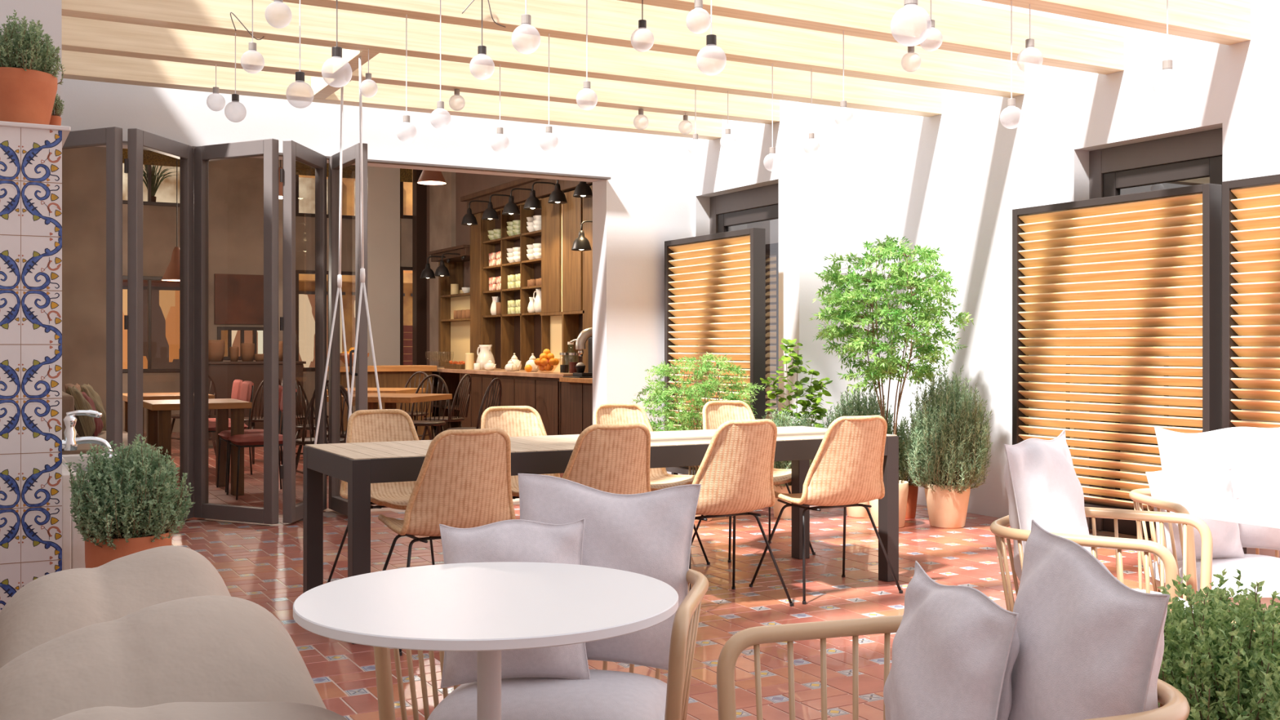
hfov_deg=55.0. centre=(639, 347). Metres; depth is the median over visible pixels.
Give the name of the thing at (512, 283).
cup
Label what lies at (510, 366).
teapot
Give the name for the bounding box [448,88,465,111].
pendant bulb
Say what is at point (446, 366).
tray
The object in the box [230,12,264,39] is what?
cable
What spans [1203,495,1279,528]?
side table
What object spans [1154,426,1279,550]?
cushion
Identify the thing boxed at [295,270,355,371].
window
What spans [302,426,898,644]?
dining table
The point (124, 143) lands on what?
trim
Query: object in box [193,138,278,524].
door
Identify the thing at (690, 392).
plant
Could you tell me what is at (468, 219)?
lamp
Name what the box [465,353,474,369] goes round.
candle
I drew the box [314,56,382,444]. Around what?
swing
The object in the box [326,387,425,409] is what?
cafe table
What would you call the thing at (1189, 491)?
cushion
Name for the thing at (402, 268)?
window
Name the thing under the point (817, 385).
leaf plant
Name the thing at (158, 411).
cafe table
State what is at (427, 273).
lamp
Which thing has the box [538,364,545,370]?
orange
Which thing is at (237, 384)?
upholstered chair
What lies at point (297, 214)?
window
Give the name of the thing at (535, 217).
bowl
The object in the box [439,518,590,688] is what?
cushion
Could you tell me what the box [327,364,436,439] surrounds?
bar
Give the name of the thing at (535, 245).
bowl
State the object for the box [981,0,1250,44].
pergola beam
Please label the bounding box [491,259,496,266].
cup
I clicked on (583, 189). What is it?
lamp
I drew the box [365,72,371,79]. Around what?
socket
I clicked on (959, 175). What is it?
wall
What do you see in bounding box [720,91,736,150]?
pendant bulb
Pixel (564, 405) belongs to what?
bar counter
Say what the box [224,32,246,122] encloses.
pendant bulb
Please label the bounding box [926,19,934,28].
socket
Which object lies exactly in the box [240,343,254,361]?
clay pot
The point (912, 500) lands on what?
pot
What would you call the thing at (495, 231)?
bowl
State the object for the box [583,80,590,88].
socket
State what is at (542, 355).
orange
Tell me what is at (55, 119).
pot
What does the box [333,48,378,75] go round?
brace
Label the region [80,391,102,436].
cushion
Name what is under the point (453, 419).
chair
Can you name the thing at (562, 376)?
serving tray
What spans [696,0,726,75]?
pendant bulb
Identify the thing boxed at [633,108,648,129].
pendant bulb
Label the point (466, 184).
wall
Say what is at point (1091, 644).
cushion
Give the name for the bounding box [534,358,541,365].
orange
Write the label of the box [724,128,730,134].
socket
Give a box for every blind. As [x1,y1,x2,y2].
[122,148,179,167]
[295,160,355,178]
[400,168,412,182]
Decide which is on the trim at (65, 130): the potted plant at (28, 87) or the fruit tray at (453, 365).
the potted plant at (28, 87)
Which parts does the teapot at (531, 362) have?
lid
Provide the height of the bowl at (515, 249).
0.075 m
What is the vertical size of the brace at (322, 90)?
0.140 m
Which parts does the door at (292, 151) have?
rail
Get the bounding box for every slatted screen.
[664,227,765,475]
[1012,183,1221,522]
[1222,173,1279,554]
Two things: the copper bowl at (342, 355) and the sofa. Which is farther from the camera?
the copper bowl at (342, 355)
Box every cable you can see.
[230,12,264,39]
[462,0,506,27]
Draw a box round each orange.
[524,364,532,372]
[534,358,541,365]
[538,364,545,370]
[540,353,546,359]
[540,358,547,365]
[542,348,551,354]
[544,363,551,370]
[546,353,554,359]
[548,358,555,365]
[554,358,559,365]
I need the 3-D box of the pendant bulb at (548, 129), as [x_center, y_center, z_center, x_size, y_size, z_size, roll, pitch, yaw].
[-0.505,-1.413,6.821,0.105,0.655,0.105,0,0,-29]
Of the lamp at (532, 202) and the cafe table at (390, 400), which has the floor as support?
the cafe table at (390, 400)
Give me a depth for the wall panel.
18.87 m
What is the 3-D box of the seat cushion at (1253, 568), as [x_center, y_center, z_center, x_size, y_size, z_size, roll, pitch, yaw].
[2.111,0.820,4.320,0.524,0.158,0.470,0,0,-3]
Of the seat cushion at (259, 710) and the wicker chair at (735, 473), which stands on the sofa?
the seat cushion at (259, 710)
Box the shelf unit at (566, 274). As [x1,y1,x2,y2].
[460,177,592,372]
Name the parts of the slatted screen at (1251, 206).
frame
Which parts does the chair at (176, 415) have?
leg, seat, leg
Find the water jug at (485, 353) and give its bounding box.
[475,344,494,369]
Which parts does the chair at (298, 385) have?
seat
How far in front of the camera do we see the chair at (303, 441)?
9.77 m
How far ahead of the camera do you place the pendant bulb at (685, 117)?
9.13 m
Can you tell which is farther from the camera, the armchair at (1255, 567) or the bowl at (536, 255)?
the bowl at (536, 255)
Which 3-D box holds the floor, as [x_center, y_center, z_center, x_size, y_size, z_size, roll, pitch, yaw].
[-1.451,1.240,8.093,9.200,0.080,22.400,0,0,-29]
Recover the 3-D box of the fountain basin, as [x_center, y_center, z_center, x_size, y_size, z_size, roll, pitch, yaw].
[-2.347,0.850,5.372,0.382,0.700,0.980,0,0,-29]
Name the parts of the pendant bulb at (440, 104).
cord, globe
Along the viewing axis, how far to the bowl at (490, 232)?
15.78 m
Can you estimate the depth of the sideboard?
14.76 m
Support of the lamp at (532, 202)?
attached to the shelf unit at (566, 274)
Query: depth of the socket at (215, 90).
7.53 m
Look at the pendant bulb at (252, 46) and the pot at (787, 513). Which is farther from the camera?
the pot at (787, 513)
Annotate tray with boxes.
[444,360,475,368]
[444,364,465,368]
[562,376,592,377]
[573,372,592,376]
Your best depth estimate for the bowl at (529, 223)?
14.68 m
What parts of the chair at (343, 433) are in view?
seat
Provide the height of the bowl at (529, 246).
0.075 m
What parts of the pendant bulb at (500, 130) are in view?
globe, cord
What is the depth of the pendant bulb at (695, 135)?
8.22 m
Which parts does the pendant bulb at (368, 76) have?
globe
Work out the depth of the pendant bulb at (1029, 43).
6.22 m
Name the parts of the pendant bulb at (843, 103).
globe, cord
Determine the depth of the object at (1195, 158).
7.76 m
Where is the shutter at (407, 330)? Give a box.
[403,325,412,364]
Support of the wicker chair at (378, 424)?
on the floor
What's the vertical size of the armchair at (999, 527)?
0.678 m
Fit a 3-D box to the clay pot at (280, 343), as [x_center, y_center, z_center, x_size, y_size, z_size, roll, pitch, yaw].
[-4.472,0.044,15.159,0.180,0.250,0.180,0,0,-29]
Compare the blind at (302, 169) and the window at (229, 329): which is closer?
the window at (229, 329)
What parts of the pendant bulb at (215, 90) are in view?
globe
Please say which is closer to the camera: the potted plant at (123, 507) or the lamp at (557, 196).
the potted plant at (123, 507)
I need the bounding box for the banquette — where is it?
[62,391,156,457]
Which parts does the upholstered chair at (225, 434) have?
leg, leg, seat, leg, backrest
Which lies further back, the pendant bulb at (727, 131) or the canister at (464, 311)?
the canister at (464, 311)
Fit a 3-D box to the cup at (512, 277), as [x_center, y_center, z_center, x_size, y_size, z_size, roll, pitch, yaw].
[-1.565,-0.855,15.217,0.084,0.085,0.083,0,0,-29]
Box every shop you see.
[122,163,179,368]
[221,174,412,367]
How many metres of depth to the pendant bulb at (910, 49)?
6.97 m
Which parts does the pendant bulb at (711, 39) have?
globe, cord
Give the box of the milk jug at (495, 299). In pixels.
[490,296,499,315]
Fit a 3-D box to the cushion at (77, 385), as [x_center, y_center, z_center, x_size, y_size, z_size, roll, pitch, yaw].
[-5.127,0.535,11.230,0.192,0.426,0.440,0,0,-11]
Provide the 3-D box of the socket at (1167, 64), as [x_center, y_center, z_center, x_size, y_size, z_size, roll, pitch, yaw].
[2.364,-1.264,5.514,0.042,0.042,0.042,0,0,-29]
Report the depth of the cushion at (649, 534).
2.88 m
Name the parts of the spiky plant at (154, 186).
pot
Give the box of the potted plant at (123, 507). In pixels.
[64,434,195,568]
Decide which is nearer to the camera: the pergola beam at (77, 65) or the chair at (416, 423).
the pergola beam at (77, 65)
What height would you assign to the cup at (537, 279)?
0.085 m
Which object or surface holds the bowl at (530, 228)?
on the shelf unit at (566, 274)
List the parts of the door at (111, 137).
rail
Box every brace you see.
[311,76,351,98]
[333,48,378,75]
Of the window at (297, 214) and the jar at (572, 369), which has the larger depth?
the window at (297, 214)
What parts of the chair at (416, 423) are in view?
seat, leg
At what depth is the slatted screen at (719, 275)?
9.68 m
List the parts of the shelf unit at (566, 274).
panel, shelf, shelf, shelf, shelf, shelf, cornice, panel, door panel, shelf, door panel, panel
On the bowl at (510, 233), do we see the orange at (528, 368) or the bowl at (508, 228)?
the bowl at (508, 228)
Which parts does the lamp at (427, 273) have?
lamp shade, arm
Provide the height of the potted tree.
1.984 m
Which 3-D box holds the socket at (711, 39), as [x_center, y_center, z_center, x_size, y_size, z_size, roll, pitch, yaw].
[0.309,-1.328,5.328,0.044,0.044,0.044,0,0,-29]
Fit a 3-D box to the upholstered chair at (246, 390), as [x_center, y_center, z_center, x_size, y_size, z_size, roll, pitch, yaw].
[-3.949,0.760,11.686,0.488,0.880,0.440,0,0,-29]
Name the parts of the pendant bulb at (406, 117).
globe, cord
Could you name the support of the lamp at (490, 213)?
attached to the shelf unit at (566, 274)
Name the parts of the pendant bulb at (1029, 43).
cord, globe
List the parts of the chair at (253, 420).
leg, seat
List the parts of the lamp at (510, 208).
lamp shade, arm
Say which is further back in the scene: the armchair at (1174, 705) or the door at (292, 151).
the door at (292, 151)
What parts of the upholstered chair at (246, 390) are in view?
seat, backrest, leg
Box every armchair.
[373,568,708,719]
[716,615,1190,719]
[990,506,1213,613]
[1128,488,1279,626]
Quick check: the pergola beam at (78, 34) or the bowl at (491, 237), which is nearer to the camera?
the pergola beam at (78, 34)
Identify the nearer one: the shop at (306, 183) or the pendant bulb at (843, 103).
the pendant bulb at (843, 103)
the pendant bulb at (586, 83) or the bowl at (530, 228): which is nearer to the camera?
the pendant bulb at (586, 83)
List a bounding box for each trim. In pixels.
[0,120,71,147]
[122,141,610,180]
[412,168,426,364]
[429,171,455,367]
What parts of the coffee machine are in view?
spout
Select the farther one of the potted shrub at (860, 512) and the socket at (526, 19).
the potted shrub at (860, 512)
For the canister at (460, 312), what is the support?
on the corner shelf at (454, 335)
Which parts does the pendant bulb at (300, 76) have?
globe, cord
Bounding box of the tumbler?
[496,302,501,315]
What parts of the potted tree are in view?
pot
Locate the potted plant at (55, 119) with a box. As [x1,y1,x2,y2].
[48,93,64,125]
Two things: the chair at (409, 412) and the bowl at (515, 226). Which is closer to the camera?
the chair at (409, 412)
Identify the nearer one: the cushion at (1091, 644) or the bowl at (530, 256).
the cushion at (1091, 644)
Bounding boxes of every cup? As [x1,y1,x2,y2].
[473,363,480,369]
[491,252,496,259]
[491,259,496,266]
[491,277,496,284]
[491,284,496,290]
[510,275,515,281]
[510,281,515,288]
[510,300,515,306]
[510,306,515,314]
[529,279,535,286]
[535,278,538,285]
[575,362,585,373]
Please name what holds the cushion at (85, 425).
on the banquette
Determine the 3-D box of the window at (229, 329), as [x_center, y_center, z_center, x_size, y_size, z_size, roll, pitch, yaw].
[-5.797,-0.060,17.933,0.710,0.480,0.100,0,0,-29]
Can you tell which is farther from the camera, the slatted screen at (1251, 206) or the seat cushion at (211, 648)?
the slatted screen at (1251, 206)
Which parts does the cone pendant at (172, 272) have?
lamp shade, cord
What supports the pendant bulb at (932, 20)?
hanging from the pergola beam at (1226, 22)
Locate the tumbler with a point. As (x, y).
(498, 304)
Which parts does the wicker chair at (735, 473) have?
leg, seat frame, leg, leg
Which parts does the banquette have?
backrest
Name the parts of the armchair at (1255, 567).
rail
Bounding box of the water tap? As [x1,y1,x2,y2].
[62,409,116,460]
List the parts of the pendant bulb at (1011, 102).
globe, cord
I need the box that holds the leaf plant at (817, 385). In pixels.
[760,337,832,427]
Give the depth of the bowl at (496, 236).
15.62 m
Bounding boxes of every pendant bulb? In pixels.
[206,63,225,111]
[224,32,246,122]
[240,0,264,73]
[264,0,292,28]
[285,0,314,108]
[321,0,352,87]
[359,48,377,97]
[395,14,416,142]
[430,0,451,129]
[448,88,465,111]
[469,0,494,79]
[490,64,509,152]
[511,0,540,53]
[539,33,558,151]
[576,0,597,110]
[631,0,653,52]
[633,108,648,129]
[678,113,692,134]
[685,0,711,34]
[687,87,703,155]
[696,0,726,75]
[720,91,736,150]
[763,63,781,171]
[803,68,819,154]
[834,31,853,126]
[890,0,931,46]
[901,40,920,71]
[919,0,942,51]
[1000,0,1022,128]
[1017,4,1043,72]
[1152,0,1182,97]
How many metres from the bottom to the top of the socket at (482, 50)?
0.040 m
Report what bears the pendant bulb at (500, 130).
hanging from the pergola beam at (356, 30)
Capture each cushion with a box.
[0,545,231,668]
[0,595,326,719]
[53,701,348,719]
[64,382,80,392]
[66,384,95,436]
[80,383,106,434]
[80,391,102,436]
[426,669,666,719]
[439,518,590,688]
[518,473,701,670]
[883,560,1019,719]
[1004,430,1091,581]
[1008,519,1169,719]
[1132,588,1193,613]
[1145,468,1244,564]
[1149,554,1279,611]
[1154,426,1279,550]
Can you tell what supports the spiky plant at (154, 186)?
on the wall at (236, 185)
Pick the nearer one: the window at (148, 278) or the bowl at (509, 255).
the bowl at (509, 255)
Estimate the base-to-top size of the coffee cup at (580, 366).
0.104 m
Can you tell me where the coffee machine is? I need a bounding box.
[569,327,592,376]
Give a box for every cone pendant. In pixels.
[161,158,179,280]
[278,160,282,199]
[417,169,446,185]
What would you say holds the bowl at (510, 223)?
on the bowl at (508, 228)
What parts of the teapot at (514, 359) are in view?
lid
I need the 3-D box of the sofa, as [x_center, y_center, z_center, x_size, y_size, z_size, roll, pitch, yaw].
[-1.034,0.800,2.317,1.082,0.800,3.200,0,0,-29]
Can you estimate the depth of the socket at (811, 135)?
7.67 m
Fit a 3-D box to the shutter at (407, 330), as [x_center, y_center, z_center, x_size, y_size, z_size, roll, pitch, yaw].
[-3.871,0.448,19.780,0.460,1.605,0.040,0,0,-29]
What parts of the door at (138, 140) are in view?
rail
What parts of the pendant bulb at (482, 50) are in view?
globe, cord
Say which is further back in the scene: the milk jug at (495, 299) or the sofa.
the milk jug at (495, 299)
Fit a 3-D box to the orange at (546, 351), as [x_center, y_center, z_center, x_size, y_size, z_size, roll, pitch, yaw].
[-0.995,0.054,13.148,0.081,0.077,0.080,0,0,-29]
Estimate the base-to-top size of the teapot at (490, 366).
0.135 m
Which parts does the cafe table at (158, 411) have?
leg, leg, leg, leg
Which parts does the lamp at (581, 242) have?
lamp shade, arm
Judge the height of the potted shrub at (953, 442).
1.096 m
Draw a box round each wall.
[0,0,62,125]
[0,125,62,612]
[62,78,693,475]
[62,146,412,432]
[426,172,524,365]
[693,99,891,506]
[891,0,1279,557]
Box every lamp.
[420,255,450,278]
[434,253,465,276]
[461,200,491,225]
[481,194,513,220]
[502,187,535,215]
[523,181,555,209]
[547,179,567,204]
[571,220,592,250]
[573,181,592,197]
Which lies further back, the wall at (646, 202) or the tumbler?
the tumbler
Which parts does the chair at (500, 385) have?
seat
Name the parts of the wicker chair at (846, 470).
leg, leg, seat frame, leg, leg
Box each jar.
[560,352,568,373]
[568,352,577,373]
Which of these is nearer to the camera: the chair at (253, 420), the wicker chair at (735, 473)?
the wicker chair at (735, 473)
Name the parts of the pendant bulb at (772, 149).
globe, cord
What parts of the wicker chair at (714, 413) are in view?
leg, leg, leg, leg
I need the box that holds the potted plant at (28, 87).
[0,9,65,124]
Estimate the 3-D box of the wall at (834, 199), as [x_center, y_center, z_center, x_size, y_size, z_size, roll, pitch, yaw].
[1.269,-1.400,10.311,1.140,5.200,1.790,0,0,-29]
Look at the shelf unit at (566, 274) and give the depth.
14.80 m
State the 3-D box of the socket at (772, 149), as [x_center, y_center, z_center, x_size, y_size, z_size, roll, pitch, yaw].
[0.811,-1.206,7.538,0.037,0.037,0.037,0,0,-29]
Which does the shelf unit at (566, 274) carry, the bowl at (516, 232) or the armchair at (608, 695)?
the bowl at (516, 232)
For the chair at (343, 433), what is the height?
0.928 m
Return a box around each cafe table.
[122,392,214,440]
[142,398,252,495]
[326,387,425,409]
[326,392,452,408]
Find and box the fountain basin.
[62,452,161,570]
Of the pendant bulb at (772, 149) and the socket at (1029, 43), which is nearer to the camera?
the socket at (1029, 43)
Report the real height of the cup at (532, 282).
0.085 m
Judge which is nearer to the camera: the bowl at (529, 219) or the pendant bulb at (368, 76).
the pendant bulb at (368, 76)
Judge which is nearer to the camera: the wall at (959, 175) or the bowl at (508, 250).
the wall at (959, 175)
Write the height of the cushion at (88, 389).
0.434 m
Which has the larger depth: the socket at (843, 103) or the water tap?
the socket at (843, 103)
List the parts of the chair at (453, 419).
leg, leg, seat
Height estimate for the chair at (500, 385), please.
0.928 m
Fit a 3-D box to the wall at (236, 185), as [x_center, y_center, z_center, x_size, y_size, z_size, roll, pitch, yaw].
[-6.950,-1.100,17.396,8.450,4.600,0.200,0,0,-29]
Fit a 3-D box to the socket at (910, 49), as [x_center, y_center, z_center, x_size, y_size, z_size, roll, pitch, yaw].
[1.540,-1.694,6.990,0.038,0.038,0.038,0,0,-29]
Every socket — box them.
[213,86,218,93]
[231,93,239,102]
[248,42,256,50]
[295,71,304,81]
[331,46,342,57]
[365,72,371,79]
[403,115,409,122]
[436,101,444,108]
[453,88,459,94]
[477,45,486,54]
[497,127,502,134]
[520,13,531,24]
[546,126,551,133]
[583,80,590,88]
[638,19,646,27]
[638,109,643,115]
[683,115,688,119]
[693,133,697,139]
[694,0,702,8]
[706,34,716,45]
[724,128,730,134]
[769,146,775,153]
[808,133,813,138]
[840,100,846,107]
[903,0,918,8]
[907,45,914,52]
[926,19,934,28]
[1007,97,1015,106]
[1025,38,1034,48]
[1162,59,1172,70]
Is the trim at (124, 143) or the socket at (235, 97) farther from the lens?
the trim at (124, 143)
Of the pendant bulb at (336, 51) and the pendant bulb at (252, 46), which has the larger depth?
the pendant bulb at (252, 46)
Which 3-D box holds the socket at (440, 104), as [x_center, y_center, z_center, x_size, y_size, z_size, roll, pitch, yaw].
[-0.916,-1.113,5.651,0.033,0.033,0.033,0,0,-29]
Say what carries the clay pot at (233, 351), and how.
on the sideboard
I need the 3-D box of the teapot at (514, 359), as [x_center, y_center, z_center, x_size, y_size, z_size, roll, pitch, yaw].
[-1.447,0.167,14.187,0.208,0.205,0.171,0,0,11]
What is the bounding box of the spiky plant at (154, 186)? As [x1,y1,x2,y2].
[126,164,178,201]
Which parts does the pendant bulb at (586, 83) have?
globe, cord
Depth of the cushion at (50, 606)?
3.37 m
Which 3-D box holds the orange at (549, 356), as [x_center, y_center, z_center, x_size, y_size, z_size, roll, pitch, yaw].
[-0.955,0.099,13.119,0.082,0.077,0.080,0,0,-29]
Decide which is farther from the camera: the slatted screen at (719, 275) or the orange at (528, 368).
the orange at (528, 368)
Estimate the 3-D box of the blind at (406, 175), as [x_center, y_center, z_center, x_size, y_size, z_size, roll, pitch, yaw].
[-3.615,-2.805,19.029,0.190,0.490,0.025,0,0,-29]
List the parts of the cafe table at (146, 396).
leg, leg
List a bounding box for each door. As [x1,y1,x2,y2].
[62,126,122,452]
[124,128,193,522]
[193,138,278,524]
[280,139,326,523]
[328,142,367,515]
[710,182,778,419]
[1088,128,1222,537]
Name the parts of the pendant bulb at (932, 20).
globe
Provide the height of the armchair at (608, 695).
0.678 m
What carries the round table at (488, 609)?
on the floor
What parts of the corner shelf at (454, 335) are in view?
cornice, shelf, shelf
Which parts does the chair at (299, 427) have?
leg, seat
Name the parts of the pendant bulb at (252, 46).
globe, cord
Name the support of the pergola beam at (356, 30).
attached to the wall at (959, 175)
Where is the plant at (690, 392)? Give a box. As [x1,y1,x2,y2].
[631,351,766,522]
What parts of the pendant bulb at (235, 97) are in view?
globe, cord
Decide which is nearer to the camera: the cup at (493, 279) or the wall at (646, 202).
the wall at (646, 202)
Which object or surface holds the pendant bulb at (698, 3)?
hanging from the pergola beam at (1226, 22)
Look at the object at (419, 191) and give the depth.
18.96 m
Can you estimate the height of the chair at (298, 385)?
0.928 m
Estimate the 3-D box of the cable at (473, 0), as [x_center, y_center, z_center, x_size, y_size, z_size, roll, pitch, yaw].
[-0.821,-1.807,6.558,0.280,0.151,0.044,0,0,-41]
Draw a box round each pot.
[0,66,57,124]
[48,115,61,125]
[84,528,171,568]
[208,339,225,361]
[229,346,239,361]
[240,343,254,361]
[253,354,263,361]
[278,341,282,361]
[527,297,535,312]
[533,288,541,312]
[694,514,711,522]
[773,484,791,519]
[846,501,870,518]
[905,484,918,519]
[924,480,970,528]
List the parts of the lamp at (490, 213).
lamp shade, arm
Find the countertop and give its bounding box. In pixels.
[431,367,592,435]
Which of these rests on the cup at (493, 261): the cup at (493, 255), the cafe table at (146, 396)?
the cup at (493, 255)
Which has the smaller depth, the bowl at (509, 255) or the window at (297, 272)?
the bowl at (509, 255)
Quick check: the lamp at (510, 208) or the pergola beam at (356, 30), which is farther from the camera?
the lamp at (510, 208)
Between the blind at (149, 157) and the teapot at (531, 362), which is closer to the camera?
the teapot at (531, 362)
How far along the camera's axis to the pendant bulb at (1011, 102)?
6.17 m
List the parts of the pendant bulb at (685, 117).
globe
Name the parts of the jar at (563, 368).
lid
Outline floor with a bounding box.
[143,429,1254,719]
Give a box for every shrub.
[756,407,819,519]
[820,385,893,518]
[887,415,922,519]
[901,364,992,528]
[1157,568,1279,719]
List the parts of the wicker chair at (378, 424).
leg, seat frame, leg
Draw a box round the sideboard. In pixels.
[208,360,306,445]
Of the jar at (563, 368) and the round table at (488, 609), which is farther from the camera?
the jar at (563, 368)
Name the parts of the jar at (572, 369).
lid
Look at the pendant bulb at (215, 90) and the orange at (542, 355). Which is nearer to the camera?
the pendant bulb at (215, 90)
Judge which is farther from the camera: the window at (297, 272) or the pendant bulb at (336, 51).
the window at (297, 272)
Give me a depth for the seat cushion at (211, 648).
2.61 m
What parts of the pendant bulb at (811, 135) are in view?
globe, cord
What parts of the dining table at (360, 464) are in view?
leg, leg, leg, leg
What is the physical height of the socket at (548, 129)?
0.036 m
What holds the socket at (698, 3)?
attached to the pendant bulb at (698, 3)
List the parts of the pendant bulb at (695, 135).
globe, cord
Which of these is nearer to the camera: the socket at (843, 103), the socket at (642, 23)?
the socket at (642, 23)
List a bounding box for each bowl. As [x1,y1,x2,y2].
[340,352,369,365]
[461,287,470,293]
[488,230,494,234]
[488,234,495,239]
[493,229,501,233]
[493,233,501,239]
[506,221,513,226]
[506,226,514,230]
[506,230,515,235]
[506,248,513,253]
[506,253,514,257]
[506,257,515,262]
[512,220,519,224]
[512,224,519,229]
[512,229,519,235]
[512,247,519,251]
[512,251,519,256]
[512,256,519,262]
[526,217,534,221]
[526,221,533,226]
[526,226,535,231]
[526,244,534,248]
[526,248,534,253]
[526,253,535,259]
[533,215,541,220]
[533,220,541,224]
[533,224,541,231]
[533,243,541,248]
[533,248,541,253]
[533,253,541,258]
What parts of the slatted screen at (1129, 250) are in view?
rail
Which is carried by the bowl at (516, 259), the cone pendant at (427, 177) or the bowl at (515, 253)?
the bowl at (515, 253)
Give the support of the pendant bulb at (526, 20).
hanging from the pergola beam at (1226, 22)
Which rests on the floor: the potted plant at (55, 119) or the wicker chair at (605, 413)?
the wicker chair at (605, 413)
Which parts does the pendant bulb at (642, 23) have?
globe, cord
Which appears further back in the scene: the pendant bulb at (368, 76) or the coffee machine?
the coffee machine
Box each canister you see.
[450,284,458,294]
[453,310,457,319]
[457,310,462,318]
[462,309,466,318]
[466,309,470,318]
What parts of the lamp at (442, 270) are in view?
lamp shade, arm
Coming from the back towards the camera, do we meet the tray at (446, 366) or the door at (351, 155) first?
the tray at (446, 366)
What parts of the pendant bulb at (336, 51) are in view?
cord, globe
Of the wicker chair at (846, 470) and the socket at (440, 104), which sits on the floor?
the wicker chair at (846, 470)
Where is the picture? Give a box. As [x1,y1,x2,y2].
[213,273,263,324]
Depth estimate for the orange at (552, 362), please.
13.06 m
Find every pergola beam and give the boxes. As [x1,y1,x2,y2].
[62,0,942,116]
[62,15,779,124]
[62,49,721,139]
[272,0,1024,97]
[618,0,1124,74]
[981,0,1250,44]
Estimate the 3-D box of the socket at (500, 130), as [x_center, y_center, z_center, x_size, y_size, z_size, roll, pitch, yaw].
[-0.860,-1.330,7.561,0.039,0.039,0.039,0,0,-29]
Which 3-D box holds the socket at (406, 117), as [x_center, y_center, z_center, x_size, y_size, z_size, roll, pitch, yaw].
[-1.220,-1.193,6.431,0.036,0.036,0.036,0,0,-29]
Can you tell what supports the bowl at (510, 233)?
on the shelf unit at (566, 274)
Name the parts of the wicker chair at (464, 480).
leg, leg, seat frame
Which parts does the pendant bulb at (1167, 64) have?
cord, globe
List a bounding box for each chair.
[171,374,217,453]
[208,379,243,421]
[208,380,253,475]
[216,385,282,492]
[226,388,297,500]
[244,377,280,464]
[280,378,328,445]
[295,377,328,475]
[295,382,353,474]
[311,379,349,438]
[325,408,435,583]
[377,427,515,656]
[400,371,433,439]
[410,374,450,439]
[421,373,471,439]
[431,371,462,433]
[446,377,502,430]
[480,405,559,498]
[561,422,650,494]
[593,403,710,564]
[688,418,794,606]
[691,400,815,562]
[749,414,902,604]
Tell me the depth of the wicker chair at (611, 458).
5.22 m
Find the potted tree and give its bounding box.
[809,234,973,528]
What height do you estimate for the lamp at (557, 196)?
0.313 m
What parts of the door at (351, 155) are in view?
rail, handle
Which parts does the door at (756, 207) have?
pane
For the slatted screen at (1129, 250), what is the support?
on the floor
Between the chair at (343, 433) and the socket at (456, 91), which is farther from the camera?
the chair at (343, 433)
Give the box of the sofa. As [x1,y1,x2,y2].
[0,545,348,719]
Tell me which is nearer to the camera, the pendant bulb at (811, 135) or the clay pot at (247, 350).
the pendant bulb at (811, 135)
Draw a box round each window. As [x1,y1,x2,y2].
[122,164,179,206]
[122,275,179,373]
[217,326,263,359]
[295,174,355,219]
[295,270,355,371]
[400,182,412,218]
[400,266,412,364]
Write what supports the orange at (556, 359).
in the fruit bowl
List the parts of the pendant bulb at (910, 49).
globe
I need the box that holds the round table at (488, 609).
[293,561,678,719]
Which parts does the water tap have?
lever, spout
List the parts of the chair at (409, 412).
seat, leg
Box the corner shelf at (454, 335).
[427,244,470,366]
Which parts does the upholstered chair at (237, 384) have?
seat, backrest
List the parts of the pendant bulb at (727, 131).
cord, globe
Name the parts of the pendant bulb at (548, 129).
globe, cord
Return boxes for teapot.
[484,359,496,370]
[504,359,516,371]
[507,352,521,370]
[524,353,539,371]
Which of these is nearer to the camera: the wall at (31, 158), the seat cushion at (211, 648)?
the seat cushion at (211, 648)
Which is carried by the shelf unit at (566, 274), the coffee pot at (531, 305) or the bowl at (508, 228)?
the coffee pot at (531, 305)
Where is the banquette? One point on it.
(68, 401)
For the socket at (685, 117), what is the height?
0.036 m
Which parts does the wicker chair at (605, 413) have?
leg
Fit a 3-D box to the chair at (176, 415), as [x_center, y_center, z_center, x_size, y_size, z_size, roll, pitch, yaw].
[-4.934,0.738,13.561,0.496,0.928,0.430,0,0,44]
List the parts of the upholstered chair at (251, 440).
leg, leg, seat, seat frame, leg, backrest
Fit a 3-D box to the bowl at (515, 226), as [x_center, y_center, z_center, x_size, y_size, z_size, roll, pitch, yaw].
[-1.486,-1.464,15.124,0.164,0.075,0.164,0,0,-29]
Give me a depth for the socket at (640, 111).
8.95 m
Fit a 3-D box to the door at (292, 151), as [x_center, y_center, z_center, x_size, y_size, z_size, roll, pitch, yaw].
[-2.361,-0.107,8.652,0.080,2.585,0.744,0,0,4]
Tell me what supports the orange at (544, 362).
in the fruit bowl
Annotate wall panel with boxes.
[367,165,399,365]
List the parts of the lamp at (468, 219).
lamp shade, arm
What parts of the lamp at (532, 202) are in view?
lamp shade, arm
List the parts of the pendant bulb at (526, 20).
globe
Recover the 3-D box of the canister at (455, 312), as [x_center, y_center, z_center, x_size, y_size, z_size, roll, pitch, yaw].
[-2.529,-0.452,17.027,0.100,0.120,0.098,0,0,-29]
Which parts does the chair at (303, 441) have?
leg, seat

